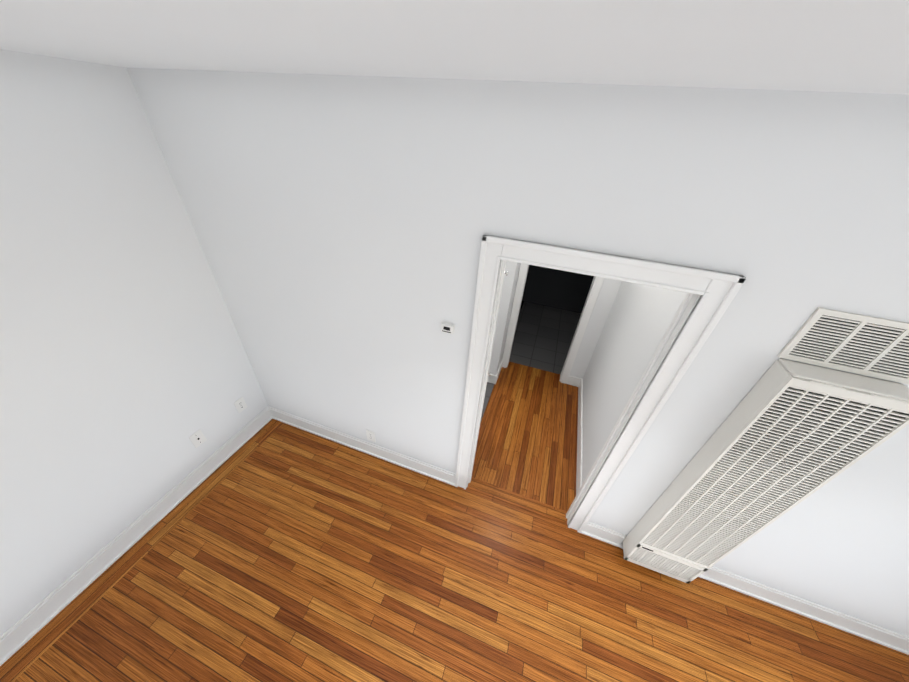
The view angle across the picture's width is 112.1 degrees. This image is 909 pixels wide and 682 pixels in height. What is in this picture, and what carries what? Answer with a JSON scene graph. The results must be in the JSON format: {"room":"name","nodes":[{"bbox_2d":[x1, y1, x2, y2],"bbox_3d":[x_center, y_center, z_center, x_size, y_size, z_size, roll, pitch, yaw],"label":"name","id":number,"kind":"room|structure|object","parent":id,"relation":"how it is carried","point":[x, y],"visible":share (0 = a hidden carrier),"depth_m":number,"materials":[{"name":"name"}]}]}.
{"room":"empty living room","nodes":[
{"label":"empty living room","id":0,"kind":"room"},
{"bbox_2d":[0,49,267,635],"bbox_3d":[-2.664,0.931,0.501,0.140,2.700,5.040,14,36,14],"label":"wall","id":1,"kind":"structure","parent":0,"point":[126,371],"depth_m":1.71,"materials":[{"name":"paint"}]},
{"bbox_2d":[0,407,271,665],"bbox_3d":[-2.450,1.654,1.713,0.028,0.150,3.565,14,36,14],"label":"baseboard","id":2,"kind":"structure","parent":1,"relation":"attached to","point":[24,629],"depth_m":2.07,"materials":[{"name":"white paint"}]},
{"bbox_2d":[189,429,206,447],"bbox_3d":[-2.053,0.784,2.450,0.011,0.135,0.088,14,36,14],"label":"electrical outlet","id":3,"kind":"object","parent":1,"relation":"attached to","point":[197,438],"depth_m":2.45,"materials":[{"name":"white plastic"}]},
{"bbox_2d":[234,397,246,412],"bbox_3d":[-1.925,0.578,2.756,0.008,0.135,0.088,14,36,14],"label":"electrical outlet","id":4,"kind":"object","parent":1,"relation":"attached to","point":[240,404],"depth_m":2.75,"materials":[{"name":"white plastic"}]},
{"bbox_2d":[0,0,908,93],"bbox_3d":[0.538,-0.550,0.480,5.480,0.120,8.690,14,36,14],"label":"ceiling","id":5,"kind":"structure","parent":0,"point":[857,46],"depth_m":0.63,"materials":[{"name":"paint"}]},
{"bbox_2d":[0,302,908,681],"bbox_3d":[0.372,1.726,2.085,5.480,0.060,8.690,14,36,14],"label":"floor","id":6,"kind":"structure","parent":0,"point":[284,552],"depth_m":2.04,"materials":[{"name":"brown wood"}]},
{"bbox_2d":[467,477,566,524],"bbox_3d":[0.522,1.342,2.587,0.840,0.006,0.110,14,36,14],"label":"threshold","id":7,"kind":"object","parent":6,"relation":"on","point":[521,501],"visible":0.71,"depth_m":2.58,"materials":[{"name":"brown wood"}]},
{"bbox_2d":[489,261,519,374],"bbox_3d":[0.463,-0.509,2.866,0.120,2.700,1.290,14,36,14],"label":"wall","id":8,"kind":"structure","parent":0,"point":[507,296],"depth_m":3.26,"materials":[{"name":"paint"}]},
{"bbox_2d":[127,68,908,636],"bbox_3d":[0.733,0.276,1.779,5.340,2.700,0.100,14,36,14],"label":"wall","id":9,"kind":"structure","parent":0,"point":[343,224],"depth_m":1.43,"materials":[{"name":"paint"}]},
{"bbox_2d":[268,406,455,485],"bbox_3d":[-0.915,0.960,2.856,1.964,0.150,0.028,14,36,14],"label":"baseboard","id":10,"kind":"structure","parent":9,"relation":"attached to","point":[429,470],"depth_m":2.83,"materials":[{"name":"white paint"}]},
{"bbox_2d":[366,430,375,441],"bbox_3d":[-0.743,0.844,2.716,0.088,0.135,0.007,14,36,14],"label":"electrical outlet","id":11,"kind":"object","parent":9,"relation":"attached to","point":[370,435],"depth_m":2.71,"materials":[{"name":"white plastic"}]},
{"bbox_2d":[441,321,454,333],"bbox_3d":[-0.041,-0.075,1.788,0.084,0.064,0.026,14,36,14],"label":"thermostat","id":12,"kind":"object","parent":9,"relation":"attached to","point":[447,327],"visible":1,"depth_m":1.78,"materials":[{"name":"white plastic"}]},
{"bbox_2d":[455,234,746,532],"bbox_3d":[0.580,0.477,1.961,1.052,2.146,0.131,14,36,14],"label":"door frame","id":13,"kind":"structure","parent":9,"relation":"attached to","point":[717,291],"depth_m":1.50,"materials":[{"name":"white paint"}]},
{"bbox_2d":[581,522,908,654],"bbox_3d":[1.996,1.692,2.118,2.114,0.150,0.028,14,36,14],"label":"baseboard","id":14,"kind":"structure","parent":9,"relation":"attached to","point":[874,633],"depth_m":2.05,"materials":[{"name":"white paint"}]},
{"bbox_2d":[622,307,908,583],"bbox_3d":[1.504,0.789,1.648,0.426,2.039,0.133,14,36,14],"label":"heater","id":15,"kind":"object","parent":9,"relation":"attached to","point":[787,435],"visible":1,"depth_m":1.36,"materials":[{"name":"white metal"}]},
{"bbox_2d":[777,307,908,384],"bbox_3d":[1.577,0.021,1.177,0.426,0.234,0.010,14,36,14],"label":"vent","id":16,"kind":"object","parent":15,"relation":"attached to","point":[876,347],"depth_m":1.19,"materials":[{"name":"white metal"}]},
{"bbox_2d":[522,265,593,312],"bbox_3d":[1.532,-1.239,4.011,1.440,2.700,1.980,14,36,14],"label":"wall","id":17,"kind":"structure","parent":0,"point":[559,289],"depth_m":5.28,"materials":[{"name":"grey paint"}]},
{"bbox_2d":[503,263,621,378],"bbox_3d":[1.127,-0.700,3.204,1.120,2.700,0.120,14,36,14],"label":"wall","id":18,"kind":"structure","parent":0,"point":[608,292],"depth_m":3.32,"materials":[{"name":"paint"}]},
{"bbox_2d":[492,358,502,383],"bbox_3d":[0.553,0.375,3.855,0.036,0.130,0.376,14,36,14],"label":"baseboard","id":19,"kind":"structure","parent":18,"relation":"attached to","point":[495,377],"depth_m":3.74,"materials":[{"name":"white paint"}]},
{"bbox_2d":[502,263,603,383],"bbox_3d":[1.088,-0.453,3.376,0.830,2.095,0.139,14,36,14],"label":"door frame","id":20,"kind":"structure","parent":18,"relation":"attached to","point":[593,293],"depth_m":3.45,"materials":[{"name":"white paint"}]},
{"bbox_2d":[582,281,686,483],"bbox_3d":[1.438,-0.117,2.410,0.120,2.700,1.770,14,36,14],"label":"wall","id":21,"kind":"structure","parent":0,"point":[638,322],"depth_m":2.41,"materials":[{"name":"paint"}]},
{"bbox_2d":[576,378,582,494],"bbox_3d":[1.278,0.946,3.119,0.016,0.130,1.650,14,36,14],"label":"baseboard","id":22,"kind":"structure","parent":21,"relation":"attached to","point":[580,385],"depth_m":3.07,"materials":[{"name":"white paint"}]}
]}

